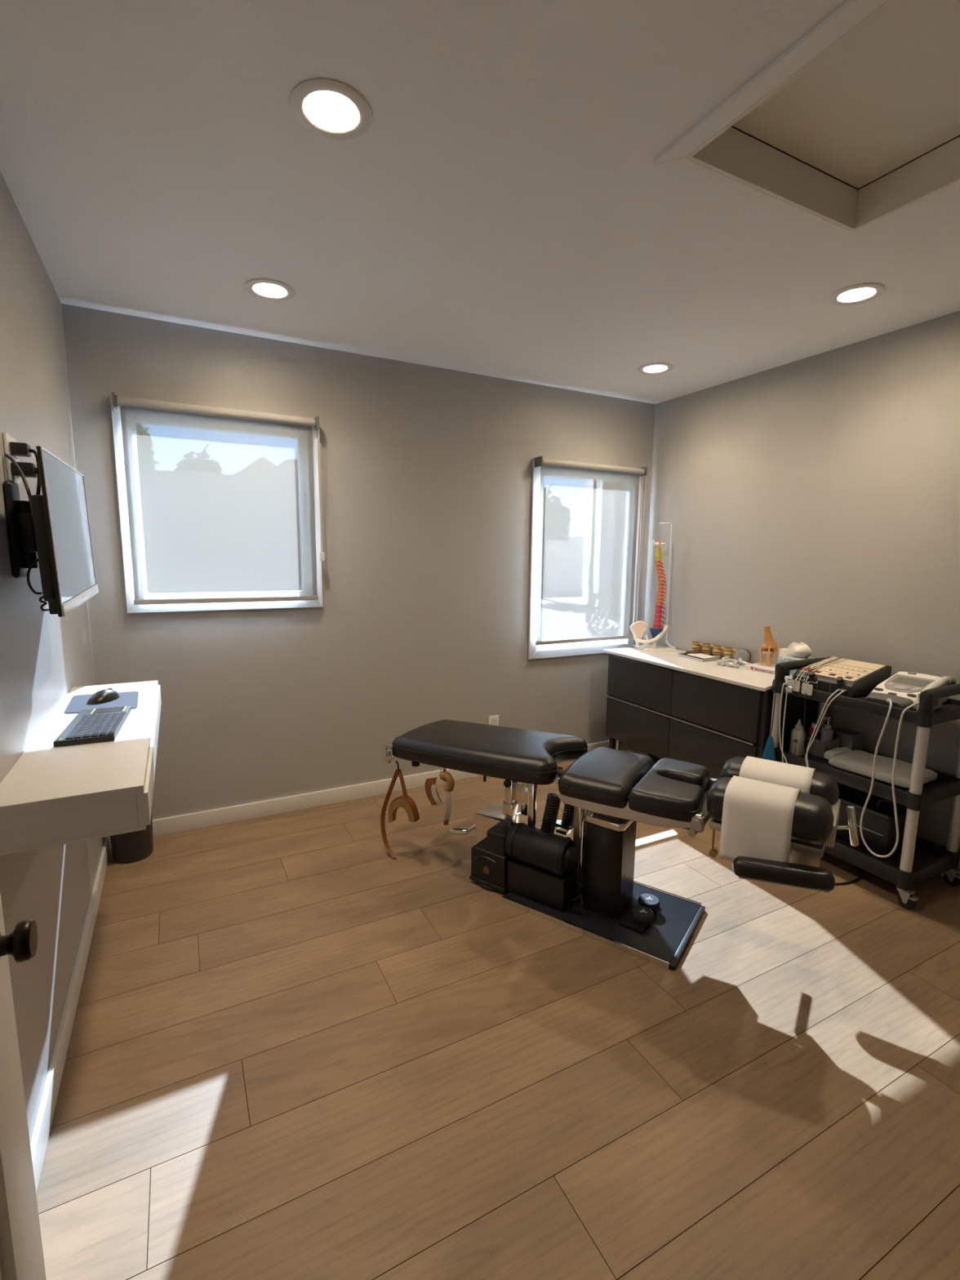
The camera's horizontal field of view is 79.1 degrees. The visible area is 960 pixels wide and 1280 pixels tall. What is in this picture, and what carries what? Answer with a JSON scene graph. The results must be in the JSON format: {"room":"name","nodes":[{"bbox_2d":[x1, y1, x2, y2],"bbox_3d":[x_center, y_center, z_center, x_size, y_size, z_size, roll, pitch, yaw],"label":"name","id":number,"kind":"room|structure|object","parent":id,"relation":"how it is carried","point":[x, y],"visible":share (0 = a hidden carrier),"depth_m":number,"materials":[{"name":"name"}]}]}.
{"room":"examination room","nodes":[
{"label":"examination room","id":0,"kind":"room"},
{"bbox_2d":[0,170,105,1142],"bbox_3d":[-0.790,0.090,0.612,0.120,2.440,4.650,-4,9,-27],"label":"wall","id":1,"kind":"structure","parent":0,"point":[44,655],"depth_m":1.64,"materials":[{"name":"grey paint"}]},
{"bbox_2d":[2,432,21,484],"bbox_3d":[-1.218,-0.470,1.516,0.010,0.118,0.115,-4,9,-27],"label":"wall outlet","id":2,"kind":"object","parent":1,"relation":"attached to","point":[7,438],"visible":0.59,"depth_m":1.48,"materials":[{"name":"white plastic"}]},
{"bbox_2d":[11,462,37,477],"bbox_3d":[-1.162,-0.443,1.519,0.091,0.034,0.048,-4,9,-27],"label":"plug adapter","id":3,"kind":"object","parent":2,"relation":"attached to","point":[29,469],"visible":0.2,"depth_m":1.49,"materials":[{"name":"black plastic"}]},
{"bbox_2d":[9,441,40,494],"bbox_3d":[-1.188,-0.382,1.553,0.063,0.262,0.122,-2,9,-17],"label":"plug adapter","id":4,"kind":"object","parent":2,"relation":"attached to","point":[17,449],"visible":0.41,"depth_m":1.49,"materials":[{"name":"black plastic"}]},
{"bbox_2d":[4,453,33,522],"bbox_3d":[-1.140,-0.351,1.463,0.089,0.227,0.031,3,9,18],"label":"coaxial cable","id":5,"kind":"object","parent":1,"relation":"attached to","point":[24,481],"visible":0.54,"depth_m":1.45,"materials":[{"name":"grey plastic"}]},
{"bbox_2d":[3,480,37,578],"bbox_3d":[-1.200,-0.293,1.578,0.077,0.240,0.275,-4,9,-27],"label":"mount","id":6,"kind":"object","parent":1,"relation":"attached to","point":[21,535],"visible":0.5,"depth_m":1.47,"materials":[{"name":"black metal"}]},
{"bbox_2d":[30,445,98,617],"bbox_3d":[-1.126,-0.289,1.586,0.054,0.388,0.679,-4,9,-27],"label":"television","id":7,"kind":"object","parent":6,"relation":"attached to","point":[60,517],"visible":1,"depth_m":1.42,"materials":[{"name":"black plastic"}]},
{"bbox_2d":[26,558,41,594],"bbox_3d":[-1.075,-0.153,1.404,0.011,0.088,0.040,1,8,5],"label":"power cable","id":8,"kind":"object","parent":7,"relation":"attached to","point":[36,561],"visible":0.97,"depth_m":1.39,"materials":[{"name":"black plastic"}]},
{"bbox_2d":[39,595,48,611],"bbox_3d":[-1.024,-0.087,1.368,0.022,0.037,0.025,-4,9,-27],"label":"cable","id":9,"kind":"object","parent":7,"relation":"attached to","point":[42,597],"visible":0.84,"depth_m":1.36,"materials":[{"name":"black plastic"}]},
{"bbox_2d":[30,835,111,1195],"bbox_3d":[-1.040,1.164,1.380,0.014,0.087,3.260,-4,9,-27],"label":"baseboard","id":10,"kind":"structure","parent":1,"relation":"attached to","point":[38,1144],"depth_m":1.64,"materials":[{"name":"white paint"}]},
{"bbox_2d":[0,680,161,855],"bbox_3d":[-1.117,0.295,1.717,0.284,0.102,1.168,-4,9,-27],"label":"desk","id":11,"kind":"object","parent":1,"relation":"attached to","point":[51,796],"visible":0.91,"depth_m":1.27,"materials":[{"name":"white laminate"}]},
{"bbox_2d":[53,706,131,746],"bbox_3d":[-1.102,0.240,1.671,0.134,0.019,0.336,-3,9,-24],"label":"keyboard","id":12,"kind":"object","parent":11,"relation":"on","point":[102,724],"visible":1,"depth_m":1.61,"materials":[{"name":"black plastic"}]},
{"bbox_2d":[64,691,138,713],"bbox_3d":[-1.258,0.207,1.945,0.205,0.003,0.280,-4,9,-27],"label":"mouse pad","id":13,"kind":"object","parent":11,"relation":"on","point":[77,703],"visible":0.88,"depth_m":1.92,"materials":[{"name":"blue fabric"}]},
{"bbox_2d":[86,688,119,703],"bbox_3d":[-1.270,0.185,1.959,0.068,0.034,0.104,2,8,10],"label":"computer mouse","id":14,"kind":"object","parent":13,"relation":"on","point":[107,695],"visible":1,"depth_m":1.94,"materials":[{"name":"black plastic"}]},
{"bbox_2d":[61,303,655,819],"bbox_3d":[-0.308,-0.317,3.424,3.591,2.440,0.050,-4,9,-27],"label":"wall","id":15,"kind":"structure","parent":0,"point":[425,478],"depth_m":3.20,"materials":[{"name":"grey paint"}]},
{"bbox_2d":[110,395,323,613],"bbox_3d":[-1.252,-0.632,2.869,0.903,0.967,0.061,-4,9,-27],"label":"window","id":16,"kind":"structure","parent":15,"relation":"in","point":[116,414],"depth_m":2.77,"materials":[{"name":"white plastic"}]},
{"bbox_2d":[111,391,324,604],"bbox_3d":[-1.216,-0.644,2.816,0.895,0.925,0.092,-4,9,-27],"label":"roller blind","id":17,"kind":"object","parent":16,"relation":"attached to","point":[220,501],"visible":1,"depth_m":2.79,"materials":[{"name":"grey fabric"}]},
{"bbox_2d":[152,740,634,837],"bbox_3d":[-0.299,0.850,3.570,3.337,0.087,0.014,-4,9,-27],"label":"baseboard","id":18,"kind":"structure","parent":15,"relation":"attached to","point":[196,820],"depth_m":3.19,"materials":[{"name":"white paint"}]},
{"bbox_2d":[488,715,498,725],"bbox_3d":[0.088,0.540,3.726,0.074,0.113,0.010,-4,9,-27],"label":"wall outlet","id":19,"kind":"object","parent":15,"relation":"attached to","point":[492,720],"visible":0.54,"depth_m":3.72,"materials":[{"name":"white plastic"}]},
{"bbox_2d":[491,719,496,724],"bbox_3d":[0.089,0.520,3.721,0.034,0.030,0.006,-4,9,-27],"label":"socket","id":20,"kind":"object","parent":19,"relation":"attached to","point":[493,721],"depth_m":3.72,"materials":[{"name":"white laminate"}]},
{"bbox_2d":[528,457,641,659],"bbox_3d":[0.702,-0.527,3.909,0.882,1.265,0.061,-4,9,-27],"label":"window","id":21,"kind":"structure","parent":15,"relation":"in","point":[585,648],"depth_m":3.78,"materials":[{"name":"white plastic"}]},
{"bbox_2d":[534,455,647,644],"bbox_3d":[0.730,-0.563,3.849,0.862,1.184,0.092,-4,9,-27],"label":"roller blind","id":22,"kind":"object","parent":21,"relation":"attached to","point":[588,526],"visible":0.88,"depth_m":3.83,"materials":[{"name":"grey fabric"}]},
{"bbox_2d":[0,0,959,404],"bbox_3d":[0.787,-1.310,1.169,3.591,0.200,4.750,-4,9,-27],"label":"ceiling","id":23,"kind":"structure","parent":0,"point":[504,209],"depth_m":1.68,"materials":[{"name":"white paint"}]},
{"bbox_2d":[244,278,294,301],"bbox_3d":[-0.834,-1.424,2.305,0.189,0.076,0.189,-4,9,-27],"label":"recessed light","id":24,"kind":"object","parent":23,"relation":"in","point":[275,289],"visible":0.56,"depth_m":2.35,"materials":[{"name":"white plastic"}]},
{"bbox_2d":[289,78,372,140],"bbox_3d":[-0.350,-1.282,1.367,0.189,0.076,0.189,-4,9,-27],"label":"recessed light","id":25,"kind":"object","parent":23,"relation":"in","point":[334,104],"visible":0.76,"depth_m":1.40,"materials":[{"name":"white plastic"}]},
{"bbox_2d":[637,362,673,373],"bbox_3d":[0.972,-1.540,3.220,0.189,0.076,0.189,-4,9,-27],"label":"recessed light","id":26,"kind":"object","parent":23,"relation":"in","point":[656,367],"visible":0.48,"depth_m":3.26,"materials":[{"name":"white plastic"}]},
{"bbox_2d":[653,0,959,244],"bbox_3d":[1.030,-1.284,1.329,0.841,0.133,0.872,-4,9,-27],"label":"attic hatch","id":27,"kind":"structure","parent":23,"relation":"attached to","point":[873,88],"depth_m":1.52,"materials":[{"name":"white paint"}]},
{"bbox_2d":[828,283,885,305],"bbox_3d":[1.487,-1.399,2.292,0.189,0.076,0.189,-4,9,-27],"label":"recessed light","id":28,"kind":"object","parent":23,"relation":"in","point":[851,293],"visible":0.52,"depth_m":2.33,"materials":[{"name":"white plastic"}]},
{"bbox_2d":[36,747,959,1279],"bbox_3d":[0.744,1.248,1.576,3.391,0.100,4.620,-4,9,-27],"label":"floor","id":29,"kind":"structure","parent":0,"point":[299,1048],"depth_m":1.59,"materials":[{"name":"brown wood"}]},
{"bbox_2d":[110,804,153,862],"bbox_3d":[-1.620,0.895,2.704,0.182,0.222,0.182,-4,9,-27],"label":"waste bin","id":30,"kind":"object","parent":29,"relation":"on","point":[132,846],"visible":0.51,"depth_m":2.64,"materials":[{"name":"grey plastic"}]},
{"bbox_2d":[383,719,858,970],"bbox_3d":[0.445,0.730,2.372,1.816,0.688,0.668,6,10,34],"label":"table","id":31,"kind":"object","parent":29,"relation":"on","point":[584,885],"depth_m":2.23,"materials":[{"name":"black leather"}]},
{"bbox_2d":[380,760,419,857],"bbox_3d":[-0.375,0.782,2.680,0.207,0.470,0.052,6,10,34],"label":"strap","id":32,"kind":"object","parent":31,"relation":"hanging from","point":[406,802],"visible":1,"depth_m":2.67,"materials":[{"name":"brown leather"}]},
{"bbox_2d":[424,768,454,825],"bbox_3d":[-0.175,0.674,2.523,0.143,0.249,0.043,5,9,26],"label":"strap","id":33,"kind":"object","parent":31,"relation":"hanging from","point":[430,784],"visible":1,"depth_m":2.51,"materials":[{"name":"beige leather"}]},
{"bbox_2d":[391,719,587,784],"bbox_3d":[0.038,0.479,2.611,0.831,0.146,0.446,6,10,34],"label":"cushion","id":34,"kind":"object","parent":31,"relation":"on","point":[511,754],"depth_m":2.49,"materials":[{"name":"black leather"}]},
{"bbox_2d":[558,746,654,808],"bbox_3d":[0.502,0.516,2.267,0.287,0.090,0.434,6,10,34],"label":"cushion","id":35,"kind":"object","parent":31,"relation":"on","point":[606,777],"depth_m":2.14,"materials":[{"name":"black leather"}]},
{"bbox_2d":[628,757,710,822],"bbox_3d":[0.716,0.534,2.128,0.245,0.078,0.432,6,10,34],"label":"cushion","id":36,"kind":"object","parent":31,"relation":"on","point":[670,789],"depth_m":2.01,"materials":[{"name":"black leather"}]},
{"bbox_2d":[706,777,834,844],"bbox_3d":[0.914,0.534,1.848,0.358,0.131,0.181,6,10,34],"label":"cushion","id":37,"kind":"object","parent":31,"relation":"on","point":[813,820],"depth_m":1.73,"materials":[{"name":"black leather"}]},
{"bbox_2d":[720,756,839,804],"bbox_3d":[1.046,0.506,2.045,0.368,0.131,0.181,6,10,34],"label":"cushion","id":38,"kind":"object","parent":31,"relation":"on","point":[824,785],"depth_m":1.93,"materials":[{"name":"black leather"}]},
{"bbox_2d":[605,653,817,778],"bbox_3d":[1.302,0.531,3.514,0.446,0.768,1.190,-4,9,-27],"label":"base cabinet","id":39,"kind":"object","parent":29,"relation":"on","point":[660,712],"visible":0.54,"depth_m":3.28,"materials":[{"name":"dark laminate"},{"name":"metal"}]},
{"bbox_2d":[603,646,785,691],"bbox_3d":[1.300,0.142,3.446,0.497,0.018,1.234,-4,9,-27],"label":"countertop","id":40,"kind":"structure","parent":39,"relation":"on","point":[760,681],"depth_m":3.30,"materials":[{"name":"stone"}]},
{"bbox_2d":[630,522,676,651],"bbox_3d":[1.177,-0.362,3.908,0.305,0.844,0.256,2,9,12],"label":"model","id":41,"kind":"object","parent":40,"relation":"on","point":[637,628],"visible":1,"depth_m":3.88},
{"bbox_2d":[690,641,702,651],"bbox_3d":[1.400,0.051,3.750,0.068,0.077,0.077,-4,9,-27],"label":"model","id":42,"kind":"object","parent":40,"relation":"on","point":[695,646],"visible":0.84,"depth_m":3.73},
{"bbox_2d":[677,652,719,662],"bbox_3d":[1.349,0.104,3.595,0.170,0.016,0.225,-4,9,-27],"label":"tray","id":43,"kind":"object","parent":40,"relation":"on","point":[682,655],"visible":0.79,"depth_m":3.56,"materials":[{"name":"silver metal"}]},
{"bbox_2d":[685,650,702,653],"bbox_3d":[1.355,0.077,3.678,0.080,0.008,0.062,-4,9,-27],"label":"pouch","id":44,"kind":"object","parent":43,"relation":"on","point":[691,651],"visible":1,"depth_m":3.67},
{"bbox_2d":[686,653,715,658],"bbox_3d":[1.358,0.097,3.581,0.112,0.002,0.181,-3,9,-21],"label":"card","id":45,"kind":"object","parent":43,"relation":"in","point":[699,655],"visible":1,"depth_m":3.57,"materials":[{"name":"white paper"}]},
{"bbox_2d":[702,643,713,655],"bbox_3d":[1.439,0.063,3.669,0.068,0.077,0.077,-4,9,-27],"label":"model","id":46,"kind":"object","parent":40,"relation":"on","point":[706,646],"visible":0.89,"depth_m":3.65},
{"bbox_2d":[711,644,724,658],"bbox_3d":[1.474,0.075,3.591,0.068,0.077,0.077,-4,9,-27],"label":"model","id":47,"kind":"object","parent":40,"relation":"on","point":[717,650],"visible":0.94,"depth_m":3.58},
{"bbox_2d":[715,658,740,667],"bbox_3d":[1.440,0.131,3.343,0.091,0.034,0.150,-4,9,-27],"label":"instrument","id":48,"kind":"object","parent":40,"relation":"on","point":[731,664],"visible":1,"depth_m":3.33,"materials":[{"name":"silver metal"}]},
{"bbox_2d":[720,647,737,661],"bbox_3d":[1.513,0.086,3.513,0.068,0.077,0.077,-4,9,-27],"label":"model","id":49,"kind":"object","parent":40,"relation":"on","point":[729,651],"visible":0.78,"depth_m":3.50},
{"bbox_2d":[721,648,751,664],"bbox_3d":[1.526,0.099,3.403,0.121,0.083,0.197,-7,12,-43],"label":"tool","id":50,"kind":"object","parent":40,"relation":"on","point":[743,655],"visible":0.84,"depth_m":3.39,"materials":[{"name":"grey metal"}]},
{"bbox_2d":[744,625,778,674],"bbox_3d":[1.601,0.048,3.192,0.153,0.248,0.213,-4,10,-30],"label":"model","id":51,"kind":"object","parent":40,"relation":"on","point":[770,646],"visible":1,"depth_m":3.20},
{"bbox_2d":[777,648,790,663],"bbox_3d":[1.681,0.104,3.157,0.070,0.100,0.110,-4,9,-27],"label":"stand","id":52,"kind":"object","parent":40,"relation":"on","point":[783,651],"visible":0.25,"depth_m":3.16,"materials":[{"name":"white"}]},
{"bbox_2d":[778,641,813,679],"bbox_3d":[1.636,0.106,2.998,0.145,0.190,0.142,-4,9,-27],"label":"tissue box","id":53,"kind":"object","parent":40,"relation":"on","point":[801,651],"visible":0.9,"depth_m":2.96,"materials":[{"name":"grey paper"}]},
{"bbox_2d":[835,864,862,884],"bbox_3d":[1.589,1.048,2.620,0.280,0.009,0.194,1,8,3],"label":"cord","id":54,"kind":"object","parent":29,"relation":"on","point":[857,868],"visible":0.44,"depth_m":2.55,"materials":[{"name":"black plastic"}]},
{"bbox_2d":[769,657,959,908],"bbox_3d":[1.757,0.589,2.668,0.418,0.907,0.705,-4,9,-27],"label":"utility cart","id":55,"kind":"object","parent":29,"relation":"on","point":[920,860],"visible":0.58,"depth_m":2.46,"materials":[{"name":"black plastic"}]},
{"bbox_2d":[761,686,776,760],"bbox_3d":[1.411,0.446,2.821,0.046,0.440,0.097,-4,9,-27],"label":"bag","id":56,"kind":"object","parent":55,"relation":"hanging from","point":[769,750],"visible":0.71,"depth_m":2.82,"materials":[{"name":"blue fabric"}]},
{"bbox_2d":[785,680,790,685],"bbox_3d":[1.461,0.204,2.744,0.006,0.026,0.040,-4,9,-27],"label":"paper label","id":57,"kind":"object","parent":55,"relation":"attached to","point":[786,681],"visible":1,"depth_m":2.75,"materials":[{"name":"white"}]},
{"bbox_2d":[789,719,805,755],"bbox_3d":[1.565,0.475,2.860,0.063,0.175,0.062,-4,9,-27],"label":"bottle","id":58,"kind":"object","parent":55,"relation":"on","point":[797,741],"visible":0.95,"depth_m":2.84,"materials":[{"name":"white plastic"}]},
{"bbox_2d":[803,693,806,767],"bbox_3d":[1.510,0.418,2.701,0.037,0.393,0.127,3,9,16],"label":"lead","id":59,"kind":"object","parent":55,"relation":"hanging from","point":[805,693],"visible":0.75,"depth_m":2.67,"materials":[{"name":"black rubber"}]},
{"bbox_2d":[801,680,817,695],"bbox_3d":[1.525,0.219,2.674,0.079,0.061,0.051,-4,9,-27],"label":"pad","id":60,"kind":"object","parent":59,"relation":"hanging from","point":[807,688],"visible":1,"depth_m":2.66,"materials":[{"name":"white"}]},
{"bbox_2d":[804,731,839,759],"bbox_3d":[1.676,0.518,2.885,0.115,0.085,0.145,-4,9,-27],"label":"storage bin","id":61,"kind":"object","parent":55,"relation":"on","point":[818,748],"visible":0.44,"depth_m":2.83,"materials":[{"name":"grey plastic"}]},
{"bbox_2d":[807,722,818,739],"bbox_3d":[1.654,0.482,2.891,0.048,0.150,0.048,-4,9,-27],"label":"bottle","id":62,"kind":"object","parent":61,"relation":"in","point":[813,724],"visible":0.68,"depth_m":2.87,"materials":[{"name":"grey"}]},
{"bbox_2d":[820,716,833,742],"bbox_3d":[1.701,0.468,2.854,0.056,0.188,0.052,2,8,10],"label":"pump bottle","id":63,"kind":"object","parent":61,"relation":"in","point":[827,733],"visible":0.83,"depth_m":2.83,"materials":[{"name":"grey plastic"}]},
{"bbox_2d":[778,656,891,767],"bbox_3d":[1.663,0.367,2.762,0.404,0.518,0.283,-4,9,-27],"label":"electrotherapy machine","id":64,"kind":"object","parent":55,"relation":"on","point":[846,677],"visible":0.88,"depth_m":2.68,"materials":[{"name":"grey plastic"}]},
{"bbox_2d":[785,685,792,693],"bbox_3d":[1.449,0.231,2.728,0.009,0.030,0.038,-4,9,-27],"label":"clip","id":65,"kind":"object","parent":64,"relation":"hanging from","point":[788,689],"visible":1,"depth_m":2.73,"materials":[{"name":"silver metal"}]},
{"bbox_2d":[789,678,804,691],"bbox_3d":[1.497,0.206,2.727,0.079,0.061,0.051,-4,9,-27],"label":"pad","id":66,"kind":"object","parent":64,"relation":"hanging from","point":[795,684],"visible":1,"depth_m":2.71,"materials":[{"name":"white"}]},
{"bbox_2d":[792,657,831,679],"bbox_3d":[1.628,0.137,2.851,0.280,0.095,0.020,-3,9,-24],"label":"wire","id":67,"kind":"object","parent":64,"relation":"attached to","point":[829,657],"visible":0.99,"depth_m":2.85,"materials":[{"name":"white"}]},
{"bbox_2d":[795,656,835,679],"bbox_3d":[1.632,0.136,2.842,0.279,0.099,0.023,-4,9,-26],"label":"wire","id":68,"kind":"object","parent":64,"relation":"attached to","point":[833,656],"visible":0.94,"depth_m":2.85,"materials":[{"name":"white"}]},
{"bbox_2d":[799,658,838,680],"bbox_3d":[1.643,0.141,2.823,0.279,0.095,0.021,-3,9,-24],"label":"wire","id":69,"kind":"object","parent":64,"relation":"attached to","point":[837,659],"visible":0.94,"depth_m":2.82,"materials":[{"name":"white"}]},
{"bbox_2d":[802,657,841,681],"bbox_3d":[1.649,0.141,2.809,0.279,0.099,0.013,-4,9,-26],"label":"wire","id":70,"kind":"object","parent":64,"relation":"attached to","point":[840,657],"visible":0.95,"depth_m":2.82,"materials":[{"name":"black"}]},
{"bbox_2d":[804,658,846,682],"bbox_3d":[1.656,0.145,2.798,0.279,0.095,0.027,-3,9,-24],"label":"wire","id":71,"kind":"object","parent":64,"relation":"attached to","point":[845,659],"visible":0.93,"depth_m":2.81,"materials":[{"name":"white"}]},
{"bbox_2d":[806,661,873,678],"bbox_3d":[1.699,0.137,2.746,0.118,0.026,0.257,-4,9,-27],"label":"print","id":72,"kind":"object","parent":64,"relation":"attached to","point":[842,669],"depth_m":2.72,"materials":[{"name":"grey plastic"}]},
{"bbox_2d":[823,746,853,759],"bbox_3d":[1.730,0.549,2.800,0.160,0.049,0.053,-4,9,-27],"label":"folded towel","id":73,"kind":"object","parent":55,"relation":"on","point":[828,754],"visible":0.55,"depth_m":2.78,"materials":[{"name":"white fabric"}]},
{"bbox_2d":[831,727,863,750],"bbox_3d":[1.803,0.506,2.872,0.080,0.115,0.120,-4,9,-27],"label":"holder","id":74,"kind":"object","parent":55,"relation":"on","point":[852,740],"visible":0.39,"depth_m":2.83,"materials":[{"name":"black plastic"}]},
{"bbox_2d":[772,678,959,728],"bbox_3d":[1.755,0.255,2.629,0.418,0.057,0.681,-4,9,-27],"label":"shelf","id":75,"kind":"object","parent":55,"relation":"attached to","point":[923,717],"depth_m":2.42,"materials":[{"name":"black plastic"}]},
{"bbox_2d":[774,742,959,811],"bbox_3d":[1.752,0.588,2.678,0.418,0.065,0.681,-4,9,-27],"label":"shelf","id":76,"kind":"object","parent":55,"relation":"attached to","point":[946,786],"depth_m":2.48,"materials":[{"name":"black plastic"}]},
{"bbox_2d":[835,783,906,857],"bbox_3d":[1.780,0.800,2.689,0.222,0.248,0.340,-4,9,-27],"label":"case","id":77,"kind":"object","parent":55,"relation":"on","point":[878,824],"visible":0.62,"depth_m":2.57,"materials":[{"name":"black plastic"}]},
{"bbox_2d":[828,750,937,788],"bbox_3d":[1.804,0.574,2.615,0.251,0.055,0.348,-5,10,-31],"label":"folded towel","id":78,"kind":"object","parent":55,"relation":"on","point":[858,762],"visible":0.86,"depth_m":2.57,"materials":[{"name":"white fabric"}]},
{"bbox_2d":[823,835,959,890],"bbox_3d":[1.748,0.919,2.727,0.418,0.075,0.681,-4,9,-27],"label":"shelf","id":79,"kind":"object","parent":55,"relation":"attached to","point":[931,860],"depth_m":2.49,"materials":[{"name":"black plastic"}]},
{"bbox_2d":[864,671,948,709],"bbox_3d":[1.820,0.213,2.502,0.353,0.108,0.208,-4,10,-31],"label":"ultrasound therapy device","id":80,"kind":"object","parent":55,"relation":"on","point":[903,688],"visible":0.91,"depth_m":2.49,"materials":[{"name":"white plastic"}]},
{"bbox_2d":[859,700,919,857],"bbox_3d":[1.696,0.559,2.393,0.107,0.683,0.150,-4,9,-27],"label":"cord","id":81,"kind":"object","parent":80,"relation":"attached to","point":[891,852],"visible":0.94,"depth_m":2.35,"materials":[{"name":"white plastic"}]},
{"bbox_2d":[916,675,956,710],"bbox_3d":[1.870,0.221,2.391,0.239,0.134,0.045,-4,9,-27],"label":"probe","id":82,"kind":"object","parent":55,"relation":"on","point":[945,680],"visible":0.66,"depth_m":2.39,"materials":[{"name":"white plastic"}]},
{"bbox_2d":[643,311,959,862],"bbox_3d":[2.291,-0.111,2.197,0.120,2.440,4.650,-4,9,-27],"label":"wall","id":83,"kind":"structure","parent":0,"point":[815,500],"depth_m":2.96,"materials":[{"name":"grey paint"}]},
{"bbox_2d":[938,862,959,876],"bbox_3d":[1.926,0.972,2.897,0.014,0.087,3.246,-4,9,-27],"label":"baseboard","id":84,"kind":"structure","parent":83,"relation":"attached to","point":[958,867],"depth_m":2.60,"materials":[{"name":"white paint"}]},
{"bbox_3d":[1.226,0.128,0.496,3.591,2.440,0.100,-4,9,-27],"label":"wall","id":85,"kind":"structure","parent":0,"visible":0},
{"bbox_2d":[0,892,46,1279],"bbox_3d":[-0.342,0.341,0.281,0.080,2.030,0.810,-4,9,-27],"label":"door","id":86,"kind":"structure","parent":85,"relation":"in","point":[21,1252],"depth_m":0.62,"materials":[{"name":"white paint"}]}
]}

